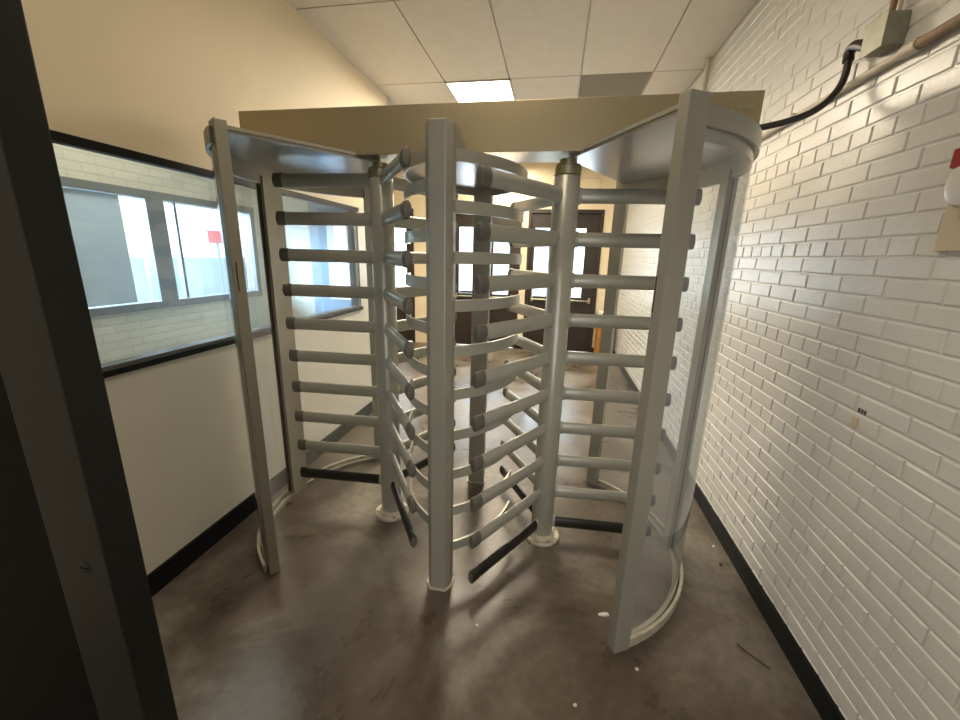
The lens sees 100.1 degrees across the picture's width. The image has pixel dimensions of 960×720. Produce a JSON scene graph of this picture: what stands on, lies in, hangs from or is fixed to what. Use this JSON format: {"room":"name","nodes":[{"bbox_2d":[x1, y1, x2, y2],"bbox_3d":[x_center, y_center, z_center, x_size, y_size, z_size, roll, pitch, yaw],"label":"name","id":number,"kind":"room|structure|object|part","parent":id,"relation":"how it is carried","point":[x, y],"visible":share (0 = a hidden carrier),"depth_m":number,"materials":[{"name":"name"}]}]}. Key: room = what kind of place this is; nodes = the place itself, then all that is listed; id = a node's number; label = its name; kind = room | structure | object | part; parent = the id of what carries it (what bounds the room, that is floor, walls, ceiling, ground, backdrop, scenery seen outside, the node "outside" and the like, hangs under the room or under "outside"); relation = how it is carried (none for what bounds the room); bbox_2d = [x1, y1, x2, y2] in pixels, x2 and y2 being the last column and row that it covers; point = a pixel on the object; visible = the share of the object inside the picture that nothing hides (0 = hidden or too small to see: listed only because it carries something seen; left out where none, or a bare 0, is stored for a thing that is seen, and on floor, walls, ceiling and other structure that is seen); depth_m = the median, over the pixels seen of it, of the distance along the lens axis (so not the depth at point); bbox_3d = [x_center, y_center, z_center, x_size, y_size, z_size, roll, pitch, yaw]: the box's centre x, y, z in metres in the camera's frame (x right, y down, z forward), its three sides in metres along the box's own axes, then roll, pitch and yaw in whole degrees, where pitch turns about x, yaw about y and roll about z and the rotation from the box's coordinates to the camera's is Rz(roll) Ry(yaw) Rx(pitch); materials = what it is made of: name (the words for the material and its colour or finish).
{"room":"turnstile entrance corridor","nodes":[
{"label":"turnstile entrance corridor","id":0,"kind":"room"},
{"bbox_2d":[0,371,99,719],"bbox_3d":[-1.011,-0.147,0.626,4.620,3.120,0.100,4,15,10],"label":"wall","id":1,"kind":"structure","parent":0,"point":[43,675],"depth_m":0.68,"materials":[{"name":"black paint"}]},
{"bbox_2d":[0,0,178,719],"bbox_3d":[0.226,0.370,0.488,1.769,2.250,0.053,4,15,10],"label":"door frame","id":2,"kind":"structure","parent":1,"relation":"in","point":[51,369],"depth_m":0.55,"materials":[{"name":"black"}]},
{"bbox_2d":[53,143,270,363],"bbox_3d":[-2.881,-0.761,2.816,0.120,3.120,3.900,4,15,10],"label":"wall","id":3,"kind":"structure","parent":0,"point":[125,335],"depth_m":3.39,"materials":[{"name":"white brick"}]},
{"bbox_2d":[60,176,262,317],"bbox_3d":[-2.800,-0.847,3.105,0.130,0.945,2.920,4,15,10],"label":"window","id":4,"kind":"structure","parent":3,"relation":"in","point":[93,208],"depth_m":3.15,"materials":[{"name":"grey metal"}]},
{"bbox_2d":[62,187,137,306],"bbox_3d":[-2.894,-0.686,2.463,0.015,0.810,1.445,4,15,10],"label":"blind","id":5,"kind":"object","parent":4,"relation":"attached to","point":[95,218],"depth_m":2.96,"materials":[{"name":"grey fabric"}]},
{"bbox_2d":[104,208,371,574],"bbox_3d":[-1.382,-0.121,2.748,0.100,1.990,3.800,4,15,10],"label":"wall","id":6,"kind":"structure","parent":0,"point":[180,426],"depth_m":2.14,"materials":[{"name":"beige paint"}]},
{"bbox_2d":[21,0,386,208],"bbox_3d":[-1.341,-1.636,2.356,0.104,1.140,3.800,4,15,10],"label":"wall","id":7,"kind":"structure","parent":6,"relation":"attached to","point":[149,77],"depth_m":1.85,"materials":[{"name":"beige paint"}]},
{"bbox_2d":[49,129,358,211],"bbox_3d":[-1.382,-0.975,2.143,0.046,0.035,3.060,4,15,10],"label":"trim","id":8,"kind":"structure","parent":6,"relation":"attached to","point":[60,138],"depth_m":1.77,"materials":[{"name":"black"}]},
{"bbox_2d":[101,211,360,370],"bbox_3d":[-1.413,-0.564,2.311,0.065,0.845,2.930,4,15,10],"label":"window","id":9,"kind":"structure","parent":6,"relation":"in","point":[352,235],"depth_m":2.37,"materials":[{"name":"grey metal"}]},
{"bbox_2d":[102,306,363,377],"bbox_3d":[-1.404,-0.126,2.362,0.046,0.028,3.060,4,15,10],"label":"trim","id":10,"kind":"structure","parent":6,"relation":"attached to","point":[107,373],"depth_m":1.97,"materials":[{"name":"black"}]},
{"bbox_2d":[147,401,372,596],"bbox_3d":[-1.351,0.790,2.973,0.018,0.115,3.800,4,15,10],"label":"baseboard","id":11,"kind":"structure","parent":6,"relation":"attached to","point":[177,563],"depth_m":2.27,"materials":[{"name":"black plastic"}]},
{"bbox_2d":[282,98,390,317],"bbox_3d":[-1.772,-1.195,4.605,1.640,3.120,0.120,4,15,10],"label":"wall","id":12,"kind":"structure","parent":0,"point":[297,236],"depth_m":4.61,"materials":[{"name":"beige paint"}]},
{"bbox_2d":[307,202,350,313],"bbox_3d":[-1.623,-0.678,4.619,0.600,2.120,0.050,4,15,10],"label":"window","id":13,"kind":"structure","parent":12,"relation":"in","point":[321,237],"depth_m":4.50,"materials":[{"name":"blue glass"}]},
{"bbox_3d":[-1.569,-1.136,4.476,0.250,0.920,0.020,4,15,10],"label":"pane","id":14,"kind":"part","parent":13,"relation":"part of","materials":[{"name":"white"}]},
{"bbox_2d":[152,341,821,719],"bbox_3d":[-0.656,1.019,2.585,4.820,0.100,10.600,4,15,10],"label":"floor","id":15,"kind":"structure","parent":0,"point":[350,625],"depth_m":1.83,"materials":[{"name":"concrete"}]},
{"bbox_2d":[203,89,764,653],"bbox_3d":[-0.073,-0.090,2.194,2.464,2.272,1.384,4,15,10],"label":"turnstile","id":16,"kind":"object","parent":15,"relation":"on","point":[686,142],"visible":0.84,"depth_m":1.80,"materials":[{"name":"beige metal"}]},
{"bbox_3d":[-1.209,0.016,2.145,0.084,1.965,0.664,-2,15,-15],"label":"curved panel","id":17,"kind":"part","parent":16,"relation":"part of","materials":[{"name":"grey metal"}]},
{"bbox_3d":[-1.048,0.077,1.824,0.047,2.085,0.076,-13,20,-43],"label":"post","id":18,"kind":"part","parent":16,"relation":"part of","materials":[{"name":"grey metal"}]},
{"bbox_3d":[-1.225,-0.066,2.531,0.033,2.000,0.128,6,15,16],"label":"post","id":19,"kind":"part","parent":16,"relation":"part of","materials":[{"name":"grey metal"}]},
{"bbox_3d":[-1.048,-1.010,2.184,0.379,0.086,1.243,4,15,10],"label":"rail","id":20,"kind":"part","parent":16,"relation":"part of","materials":[{"name":"grey metal"}]},
{"bbox_3d":[-1.115,0.909,2.684,0.387,0.042,1.279,4,15,10],"label":"floor rail","id":21,"kind":"part","parent":16,"relation":"part of","materials":[{"name":"grey metal"}]},
{"bbox_2d":[272,146,457,546],"bbox_3d":[-0.663,-0.031,2.357,0.939,2.047,1.053,4,15,10],"label":"turnstile rotor","id":22,"kind":"object","parent":16,"relation":"attached to","point":[383,217],"visible":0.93,"depth_m":2.24,"materials":[{"name":"metal"}]},
{"bbox_3d":[-0.807,-0.948,2.119,0.501,0.068,0.034,3,15,7],"label":"arm","id":23,"kind":"part","parent":22,"relation":"part of"},
{"bbox_3d":[-0.811,-0.760,2.168,0.501,0.068,0.034,3,15,7],"label":"arm","id":24,"kind":"part","parent":22,"relation":"part of"},
{"bbox_3d":[-0.816,-0.573,2.216,0.501,0.068,0.034,3,15,7],"label":"arm","id":25,"kind":"part","parent":22,"relation":"part of"},
{"bbox_3d":[-0.821,-0.386,2.265,0.501,0.068,0.034,3,15,7],"label":"arm","id":26,"kind":"part","parent":22,"relation":"part of"},
{"bbox_3d":[-0.826,-0.198,2.313,0.501,0.068,0.034,3,15,7],"label":"arm","id":27,"kind":"part","parent":22,"relation":"part of"},
{"bbox_3d":[-0.831,-0.011,2.362,0.501,0.068,0.034,3,15,7],"label":"arm","id":28,"kind":"part","parent":22,"relation":"part of"},
{"bbox_3d":[-0.836,0.176,2.410,0.501,0.068,0.034,3,15,7],"label":"arm","id":29,"kind":"part","parent":22,"relation":"part of"},
{"bbox_3d":[-0.840,0.363,2.458,0.501,0.068,0.034,3,15,7],"label":"arm","id":30,"kind":"part","parent":22,"relation":"part of"},
{"bbox_3d":[-0.845,0.551,2.507,0.501,0.068,0.034,3,15,7],"label":"arm","id":31,"kind":"part","parent":22,"relation":"part of"},
{"bbox_3d":[-0.850,0.738,2.555,0.501,0.068,0.034,3,15,7],"label":"arm","id":32,"kind":"part","parent":22,"relation":"part of","materials":[{"name":"black rubber"}]},
{"bbox_2d":[366,172,368,187],"bbox_3d":[-0.574,-0.934,2.092,0.023,0.077,0.038,3,15,7],"label":"socket","id":33,"kind":"object","parent":22,"relation":"attached to","point":[367,175],"depth_m":2.08,"materials":[{"name":"grey metal"}]},
{"bbox_2d":[369,250,371,263],"bbox_3d":[-0.584,-0.560,2.189,0.023,0.077,0.038,3,15,7],"label":"socket","id":34,"kind":"object","parent":22,"relation":"attached to","point":[370,252],"depth_m":2.17,"materials":[{"name":"grey metal"}]},
{"bbox_3d":[-0.400,-0.860,1.821,0.034,0.068,0.501,-5,16,-22],"label":"arm","id":35,"kind":"part","parent":22,"relation":"part of"},
{"bbox_3d":[-0.405,-0.673,1.869,0.034,0.068,0.501,-5,16,-22],"label":"arm","id":36,"kind":"part","parent":22,"relation":"part of"},
{"bbox_3d":[-0.409,-0.485,1.918,0.034,0.068,0.501,-5,16,-22],"label":"arm","id":37,"kind":"part","parent":22,"relation":"part of"},
{"bbox_3d":[-0.414,-0.298,1.966,0.034,0.068,0.501,-5,16,-22],"label":"arm","id":38,"kind":"part","parent":22,"relation":"part of"},
{"bbox_3d":[-0.419,-0.111,2.015,0.034,0.068,0.501,-5,16,-22],"label":"arm","id":39,"kind":"part","parent":22,"relation":"part of"},
{"bbox_3d":[-0.424,0.076,2.063,0.034,0.068,0.501,-5,16,-22],"label":"arm","id":40,"kind":"part","parent":22,"relation":"part of"},
{"bbox_3d":[-0.429,0.264,2.111,0.034,0.068,0.501,-5,16,-22],"label":"arm","id":41,"kind":"part","parent":22,"relation":"part of"},
{"bbox_3d":[-0.433,0.451,2.160,0.034,0.068,0.501,-5,16,-22],"label":"arm","id":42,"kind":"part","parent":22,"relation":"part of"},
{"bbox_3d":[-0.438,0.638,2.208,0.034,0.068,0.501,-5,16,-22],"label":"arm","id":43,"kind":"part","parent":22,"relation":"part of"},
{"bbox_3d":[-0.443,0.826,2.257,0.034,0.068,0.501,-5,16,-22],"label":"arm","id":44,"kind":"part","parent":22,"relation":"part of","materials":[{"name":"black rubber"}]},
{"bbox_3d":[-0.334,-0.985,2.313,0.034,0.068,0.501,12,18,36],"label":"arm","id":45,"kind":"part","parent":22,"relation":"part of"},
{"bbox_3d":[-0.339,-0.798,2.361,0.034,0.068,0.501,12,18,36],"label":"arm","id":46,"kind":"part","parent":22,"relation":"part of"},
{"bbox_3d":[-0.348,-0.424,2.458,0.034,0.068,0.501,12,18,36],"label":"arm","id":47,"kind":"part","parent":22,"relation":"part of"},
{"bbox_3d":[-0.353,-0.236,2.507,0.034,0.068,0.501,12,18,36],"label":"arm","id":48,"kind":"part","parent":22,"relation":"part of"},
{"bbox_3d":[-0.358,-0.049,2.555,0.034,0.068,0.501,12,18,36],"label":"arm","id":49,"kind":"part","parent":22,"relation":"part of"},
{"bbox_3d":[-0.363,0.138,2.604,0.034,0.068,0.501,12,18,36],"label":"arm","id":50,"kind":"part","parent":22,"relation":"part of"},
{"bbox_3d":[-0.368,0.326,2.652,0.034,0.068,0.501,12,18,36],"label":"arm","id":51,"kind":"part","parent":22,"relation":"part of"},
{"bbox_3d":[-0.372,0.513,2.700,0.034,0.068,0.501,12,18,36],"label":"arm","id":52,"kind":"part","parent":22,"relation":"part of"},
{"bbox_3d":[-0.377,0.700,2.749,0.034,0.068,0.501,12,18,36],"label":"arm","id":53,"kind":"part","parent":22,"relation":"part of","materials":[{"name":"grey metal"}]},
{"bbox_3d":[-0.344,-0.611,2.410,0.034,0.068,0.501,12,18,36],"label":"arm","id":54,"kind":"part","parent":22,"relation":"part of"},
{"bbox_3d":[-0.777,-0.212,2.970,0.076,2.085,0.047,-4,15,-19],"label":"post","id":55,"kind":"part","parent":16,"relation":"part of","materials":[{"name":"grey metal"}]},
{"bbox_3d":[-0.176,0.115,1.767,0.112,2.085,0.085,4,15,10],"label":"barrier post","id":56,"kind":"part","parent":16,"relation":"part of","materials":[{"name":"grey metal"}]},
{"bbox_3d":[-0.202,1.120,2.027,0.132,0.008,0.100,4,15,10],"label":"foot plate","id":57,"kind":"part","parent":16,"relation":"part of","materials":[{"name":"grey metal"}]},
{"bbox_3d":[-0.070,-0.883,1.654,0.008,0.088,0.240,4,15,10],"label":"gusset plate","id":58,"kind":"part","parent":16,"relation":"part of","materials":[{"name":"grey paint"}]},
{"bbox_3d":[-0.024,0.881,2.969,0.132,0.008,0.100,4,15,10],"label":"foot plate","id":59,"kind":"part","parent":16,"relation":"part of","materials":[{"name":"grey metal"}]},
{"bbox_3d":[0.001,-0.112,2.711,0.112,2.060,0.085,4,15,10],"label":"barrier post","id":60,"kind":"part","parent":16,"relation":"part of","materials":[{"name":"grey metal"}]},
{"bbox_2d":[468,158,702,583],"bbox_3d":[0.527,0.060,2.123,0.952,2.047,1.065,4,15,10],"label":"turnstile rotor","id":61,"kind":"object","parent":16,"relation":"attached to","point":[565,195],"visible":0.89,"depth_m":2.01,"materials":[{"name":"metal"}]},
{"bbox_3d":[0.163,0.995,2.155,0.034,0.068,0.515,14,19,40],"label":"arm","id":62,"kind":"part","parent":61,"relation":"part of","materials":[{"name":"black rubber"}]},
{"bbox_3d":[0.168,0.803,2.105,0.034,0.068,0.515,14,19,40],"label":"arm","id":63,"kind":"part","parent":61,"relation":"part of"},
{"bbox_3d":[0.173,0.610,2.056,0.034,0.068,0.515,14,19,40],"label":"arm","id":64,"kind":"part","parent":61,"relation":"part of"},
{"bbox_3d":[0.177,0.418,2.006,0.034,0.068,0.515,14,19,40],"label":"arm","id":65,"kind":"part","parent":61,"relation":"part of"},
{"bbox_3d":[0.182,0.226,1.956,0.300,0.068,0.454,4,15,10],"label":"arm","id":66,"kind":"part","parent":61,"relation":"part of"},
{"bbox_3d":[0.187,0.034,1.907,0.034,0.068,0.515,14,19,40],"label":"arm","id":67,"kind":"part","parent":61,"relation":"part of"},
{"bbox_3d":[0.263,0.870,2.647,0.034,0.068,0.515,-4,15,-20],"label":"arm","id":68,"kind":"part","parent":61,"relation":"part of","materials":[{"name":"grey metal"}]},
{"bbox_3d":[0.192,-0.158,1.857,0.034,0.068,0.515,14,19,40],"label":"arm","id":69,"kind":"part","parent":61,"relation":"part of"},
{"bbox_3d":[0.273,0.486,2.548,0.034,0.068,0.515,-4,15,-20],"label":"arm","id":70,"kind":"part","parent":61,"relation":"part of"},
{"bbox_3d":[0.197,-0.350,1.807,0.034,0.068,0.515,14,19,40],"label":"arm","id":71,"kind":"part","parent":61,"relation":"part of"},
{"bbox_3d":[0.268,0.678,2.598,0.034,0.068,0.515,-4,15,-20],"label":"arm","id":72,"kind":"part","parent":61,"relation":"part of"},
{"bbox_3d":[0.278,0.294,2.498,0.034,0.068,0.515,-4,15,-20],"label":"arm","id":73,"kind":"part","parent":61,"relation":"part of"},
{"bbox_3d":[0.202,-0.542,1.758,0.034,0.068,0.515,14,19,40],"label":"arm","id":74,"kind":"part","parent":61,"relation":"part of"},
{"bbox_3d":[0.282,0.102,2.449,0.034,0.068,0.515,-4,15,-20],"label":"arm","id":75,"kind":"part","parent":61,"relation":"part of"},
{"bbox_3d":[0.207,-0.734,1.708,0.034,0.068,0.515,14,19,40],"label":"arm","id":76,"kind":"part","parent":61,"relation":"part of"},
{"bbox_3d":[0.287,-0.091,2.399,0.034,0.068,0.515,-4,15,-20],"label":"arm","id":77,"kind":"part","parent":61,"relation":"part of"},
{"bbox_3d":[0.292,-0.283,2.349,0.034,0.068,0.515,-4,15,-20],"label":"arm","id":78,"kind":"part","parent":61,"relation":"part of"},
{"bbox_3d":[0.297,-0.475,2.300,0.034,0.068,0.515,-4,15,-20],"label":"arm","id":79,"kind":"part","parent":61,"relation":"part of"},
{"bbox_3d":[0.302,-0.667,2.250,0.034,0.068,0.515,-4,15,-20],"label":"arm","id":80,"kind":"part","parent":61,"relation":"part of"},
{"bbox_3d":[0.307,-0.859,2.200,0.034,0.068,0.515,-4,15,-20],"label":"arm","id":81,"kind":"part","parent":61,"relation":"part of"},
{"bbox_2d":[549,313,553,327],"bbox_3d":[0.355,-0.199,2.030,0.038,0.077,0.023,14,19,40],"label":"socket","id":82,"kind":"object","parent":61,"relation":"attached to","point":[551,315],"depth_m":2.01,"materials":[{"name":"grey metal"}]},
{"bbox_2d":[551,273,556,288],"bbox_3d":[0.360,-0.391,1.981,0.038,0.077,0.023,14,19,40],"label":"socket","id":83,"kind":"object","parent":61,"relation":"attached to","point":[554,275],"depth_m":1.96,"materials":[{"name":"grey metal"}]},
{"bbox_2d":[553,230,559,246],"bbox_3d":[0.365,-0.583,1.931,0.038,0.077,0.023,14,19,40],"label":"socket","id":84,"kind":"object","parent":61,"relation":"attached to","point":[557,232],"depth_m":1.91,"materials":[{"name":"grey metal"}]},
{"bbox_2d":[557,453,559,465],"bbox_3d":[0.438,0.563,2.266,0.023,0.077,0.038,3,15,7],"label":"socket","id":85,"kind":"object","parent":61,"relation":"attached to","point":[558,455],"depth_m":2.25,"materials":[{"name":"grey metal"}]},
{"bbox_2d":[556,185,562,202],"bbox_3d":[0.370,-0.775,1.881,0.038,0.077,0.023,14,19,40],"label":"socket","id":86,"kind":"object","parent":61,"relation":"attached to","point":[559,199],"depth_m":1.86,"materials":[{"name":"grey metal"}]},
{"bbox_2d":[560,421,562,433],"bbox_3d":[0.443,0.371,2.216,0.023,0.077,0.038,3,15,7],"label":"socket","id":87,"kind":"object","parent":61,"relation":"attached to","point":[561,422],"depth_m":2.20,"materials":[{"name":"grey metal"}]},
{"bbox_2d":[563,386,565,399],"bbox_3d":[0.448,0.179,2.167,0.023,0.077,0.038,3,15,7],"label":"socket","id":88,"kind":"object","parent":61,"relation":"attached to","point":[564,388],"depth_m":2.15,"materials":[{"name":"grey metal"}]},
{"bbox_2d":[565,350,568,364],"bbox_3d":[0.453,-0.013,2.117,0.023,0.077,0.038,3,15,7],"label":"socket","id":89,"kind":"object","parent":61,"relation":"attached to","point":[566,351],"depth_m":2.10,"materials":[{"name":"grey metal"}]},
{"bbox_2d":[568,313,571,326],"bbox_3d":[0.457,-0.206,2.067,0.023,0.077,0.038,3,15,7],"label":"socket","id":90,"kind":"object","parent":61,"relation":"attached to","point":[569,314],"depth_m":2.05,"materials":[{"name":"grey metal"}]},
{"bbox_2d":[572,273,574,288],"bbox_3d":[0.462,-0.398,2.018,0.023,0.077,0.038,3,15,7],"label":"socket","id":91,"kind":"object","parent":61,"relation":"attached to","point":[573,274],"depth_m":2.00,"materials":[{"name":"grey metal"}]},
{"bbox_2d":[575,231,578,247],"bbox_3d":[0.467,-0.590,1.968,0.023,0.077,0.038,3,15,7],"label":"socket","id":92,"kind":"object","parent":61,"relation":"attached to","point":[576,232],"depth_m":1.95,"materials":[{"name":"grey metal"}]},
{"bbox_2d":[578,187,581,204],"bbox_3d":[0.472,-0.782,1.918,0.023,0.077,0.038,3,15,7],"label":"socket","id":93,"kind":"object","parent":61,"relation":"attached to","point":[579,188],"depth_m":1.90,"materials":[{"name":"grey metal"}]},
{"bbox_3d":[0.667,0.961,2.337,0.515,0.068,0.034,3,15,7],"label":"arm","id":94,"kind":"part","parent":61,"relation":"part of","materials":[{"name":"black rubber"}]},
{"bbox_3d":[0.672,0.768,2.287,0.515,0.068,0.034,3,15,7],"label":"arm","id":95,"kind":"part","parent":61,"relation":"part of"},
{"bbox_3d":[0.677,0.576,2.237,0.515,0.068,0.034,3,15,7],"label":"arm","id":96,"kind":"part","parent":61,"relation":"part of"},
{"bbox_3d":[0.682,0.384,2.188,0.515,0.068,0.034,3,15,7],"label":"arm","id":97,"kind":"part","parent":61,"relation":"part of"},
{"bbox_3d":[0.687,0.192,2.138,0.515,0.068,0.034,3,15,7],"label":"arm","id":98,"kind":"part","parent":61,"relation":"part of"},
{"bbox_3d":[0.692,0.000,2.088,0.515,0.068,0.034,3,15,7],"label":"arm","id":99,"kind":"part","parent":61,"relation":"part of"},
{"bbox_3d":[0.697,-0.192,2.039,0.515,0.068,0.034,3,15,7],"label":"arm","id":100,"kind":"part","parent":61,"relation":"part of"},
{"bbox_3d":[0.702,-0.384,1.989,0.515,0.068,0.034,3,15,7],"label":"arm","id":101,"kind":"part","parent":61,"relation":"part of"},
{"bbox_3d":[0.707,-0.576,1.939,0.515,0.068,0.034,3,15,7],"label":"arm","id":102,"kind":"part","parent":61,"relation":"part of"},
{"bbox_3d":[0.711,-0.768,1.890,0.515,0.068,0.034,3,15,7],"label":"arm","id":103,"kind":"part","parent":61,"relation":"part of"},
{"bbox_3d":[0.851,-0.101,2.703,0.076,2.085,0.047,13,18,37],"label":"post","id":104,"kind":"part","parent":16,"relation":"part of","materials":[{"name":"grey metal"}]},
{"bbox_3d":[0.910,1.060,2.300,0.409,0.042,1.340,4,15,10],"label":"floor rail","id":105,"kind":"part","parent":16,"relation":"part of","materials":[{"name":"grey metal"}]},
{"bbox_3d":[0.615,0.216,1.454,0.076,2.085,0.047,-3,15,-17],"label":"post","id":106,"kind":"part","parent":16,"relation":"part of","materials":[{"name":"grey metal"}]},
{"bbox_3d":[0.943,-0.861,1.806,0.401,0.086,1.303,4,15,10],"label":"rail","id":107,"kind":"part","parent":16,"relation":"part of","materials":[{"name":"grey metal"}]},
{"bbox_3d":[1.106,0.112,2.075,0.031,2.000,0.082,3,15,6],"label":"post","id":108,"kind":"part","parent":16,"relation":"part of","materials":[{"name":"grey metal"}]},
{"bbox_3d":[0.918,0.180,1.722,0.102,1.965,0.731,13,18,38],"label":"curved panel","id":109,"kind":"part","parent":16,"relation":"part of","materials":[{"name":"grey metal"}]},
{"bbox_3d":[1.064,-1.029,1.634,0.090,0.017,0.003,4,15,10],"label":"maker plate","id":110,"kind":"part","parent":16,"relation":"part of","materials":[{"name":"beige metal"}]},
{"bbox_2d":[593,314,601,352],"bbox_3d":[2.070,-0.402,6.754,0.270,0.700,0.300,4,15,10],"label":"wooden stand","id":111,"kind":"object","parent":15,"relation":"on","point":[598,330],"visible":0.08,"depth_m":6.68,"materials":[{"name":"orange wood"}]},
{"bbox_2d":[598,612,608,616],"bbox_3d":[0.576,1.182,1.869,0.052,0.006,0.020,0,15,-6],"label":"paper scrap","id":112,"kind":"object","parent":15,"relation":"on","point":[604,614],"visible":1,"depth_m":1.86,"materials":[{"name":"white paper"}]},
{"bbox_2d":[737,644,770,668],"bbox_3d":[1.144,1.242,1.685,0.011,0.009,0.127,-8,17,-32],"label":"twig","id":113,"kind":"object","parent":15,"relation":"on","point":[737,644],"visible":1,"depth_m":1.68,"materials":[{"name":"brown wood"}]},
{"bbox_2d":[393,162,628,347],"bbox_3d":[0.198,-1.780,7.021,4.620,3.140,0.120,4,15,10],"label":"wall","id":114,"kind":"structure","parent":0,"point":[539,171],"depth_m":6.69,"materials":[{"name":"beige paint"}]},
{"bbox_2d":[397,209,414,341],"bbox_3d":[-1.480,-1.514,7.364,0.600,2.370,0.139,4,15,10],"label":"door","id":115,"kind":"structure","parent":114,"relation":"in","point":[409,335],"depth_m":7.52,"materials":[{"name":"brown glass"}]},
{"bbox_2d":[455,213,521,348],"bbox_3d":[0.073,-1.405,7.098,1.240,2.370,0.139,4,15,10],"label":"door","id":116,"kind":"structure","parent":114,"relation":"in","point":[463,322],"depth_m":7.17,"materials":[{"name":"brown wood"}]},
{"bbox_2d":[522,209,604,351],"bbox_3d":[1.385,-1.313,6.873,1.208,2.370,0.139,4,15,10],"label":"door","id":117,"kind":"structure","parent":114,"relation":"in","point":[579,338],"depth_m":6.83,"materials":[{"name":"brown wood"}]},
{"bbox_2d":[581,178,601,188],"bbox_3d":[1.750,-2.800,6.399,0.340,0.185,0.012,4,15,10],"label":"trim","id":118,"kind":"structure","parent":114,"relation":"attached to","point":[581,178],"depth_m":6.37,"materials":[{"name":"beige wood"}]},
{"bbox_2d":[286,0,756,104],"bbox_3d":[-0.576,-2.078,1.784,4.820,0.060,10.600,4,15,10],"label":"ceiling","id":119,"kind":"structure","parent":0,"point":[408,49],"depth_m":2.92,"materials":[{"name":"beige"}]},
{"bbox_2d":[445,77,515,101],"bbox_3d":[0.082,-2.650,4.174,0.598,0.020,1.210,4,15,10],"label":"recessed light","id":120,"kind":"object","parent":119,"relation":"in","point":[493,89],"visible":0.41,"depth_m":3.80,"materials":[{"name":"white plastic"}]},
{"bbox_2d":[613,0,959,719],"bbox_3d":[1.810,-0.819,3.468,0.122,3.140,7.168,4,15,10],"label":"wall","id":121,"kind":"structure","parent":0,"point":[841,301],"depth_m":1.51,"materials":[{"name":"white brick"}]},
{"bbox_2d":[702,58,710,90],"bbox_3d":[1.757,-1.930,3.206,0.033,0.818,0.034,4,15,10],"label":"vertical pipe","id":122,"kind":"object","parent":121,"relation":"attached to","point":[708,60],"visible":0.34,"depth_m":3.12,"materials":[{"name":"beige metal"}]},
{"bbox_2d":[612,350,844,719],"bbox_3d":[1.700,0.660,3.811,0.018,0.100,6.640,4,15,10],"label":"baseboard","id":123,"kind":"structure","parent":121,"relation":"attached to","point":[817,692],"depth_m":1.84,"materials":[{"name":"black plastic"}]},
{"bbox_2d":[759,39,862,130],"bbox_3d":[1.303,-1.065,1.573,0.310,0.279,0.114,13,19,38],"label":"conduit","id":124,"kind":"object","parent":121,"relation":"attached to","point":[848,57],"visible":0.88,"depth_m":1.54,"materials":[{"name":"black plastic"}]},
{"bbox_2d":[850,416,858,428],"bbox_3d":[1.324,0.221,1.422,0.004,0.040,0.028,4,15,10],"label":"tag","id":125,"kind":"object","parent":121,"relation":"attached to","point":[854,421],"visible":1,"depth_m":1.42,"materials":[{"name":"beige paper"}]},
{"bbox_2d":[762,13,959,138],"bbox_3d":[1.521,-1.196,2.099,0.040,0.039,4.070,4,15,10],"label":"conduit","id":126,"kind":"object","parent":121,"relation":"attached to","point":[919,43],"visible":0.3,"depth_m":1.29,"materials":[{"name":"beige metal"}]},
{"bbox_2d":[858,408,866,415],"bbox_3d":[1.322,0.178,1.391,0.002,0.016,0.037,4,15,10],"label":"ink mark","id":127,"kind":"object","parent":121,"relation":"attached to","point":[859,409],"visible":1,"depth_m":1.39,"materials":[{"name":"brown"}]},
{"bbox_2d":[859,0,911,59],"bbox_3d":[1.383,-1.446,1.284,0.068,0.810,0.124,4,15,10],"label":"junction box","id":128,"kind":"object","parent":121,"relation":"attached to","point":[887,32],"visible":1,"depth_m":1.33,"materials":[{"name":"metal"}]},
{"bbox_2d":[934,203,959,251],"bbox_3d":[1.272,-0.435,0.879,0.013,0.375,0.485,4,15,10],"label":"wall plate","id":129,"kind":"object","parent":121,"relation":"attached to","point":[948,239],"visible":0.82,"depth_m":1.11,"materials":[{"name":"beige plastic"}]},
{"bbox_2d":[944,148,959,217],"bbox_3d":[1.263,-0.457,1.025,0.056,0.176,0.124,4,15,10],"label":"fire alarm strobe","id":130,"kind":"object","parent":129,"relation":"attached to","point":[952,186],"visible":1,"depth_m":1.05,"materials":[{"name":"white plastic"}]},
{"label":"outside","id":131,"kind":"structure","parent":0,"visible":0},
{"bbox_3d":[-15.973,-0.210,6.113,26.500,0.050,34.000,4,15,10],"label":"ground","id":132,"kind":"structure","parent":131,"visible":0},
{"bbox_2d":[130,257,248,301],"bbox_3d":[-6.202,-0.801,6.214,0.200,1.530,22.000,4,15,10],"label":"wall","id":133,"kind":"structure","parent":132,"relation":"on","point":[202,273],"depth_m":8.09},
{"bbox_2d":[207,230,224,292],"bbox_3d":[-4.748,-1.335,7.445,0.039,2.020,0.370,4,15,10],"label":"sign","id":134,"kind":"object","parent":132,"relation":"on","point":[213,236],"visible":0.59,"depth_m":7.24,"materials":[{"name":"red plastic"}]},
{"bbox_3d":[-4.726,-2.206,7.220,0.030,0.220,0.370,4,15,10],"label":"panel","id":135,"kind":"part","parent":134,"relation":"part of","materials":[{"name":"red plastic"}]},
{"bbox_3d":[-4.752,-1.251,7.461,0.039,1.850,0.040,4,15,10],"label":"post","id":136,"kind":"part","parent":134,"relation":"part of","materials":[{"name":"white metal"}]},
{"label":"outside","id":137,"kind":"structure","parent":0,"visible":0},
{"bbox_2d":[460,290,580,297],"bbox_3d":[0.956,-1.754,13.770,13.000,0.050,12.550,4,15,10],"label":"ground","id":138,"kind":"structure","parent":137,"point":[505,293],"depth_m":19.11,"materials":[{"name":"white"}]}
]}

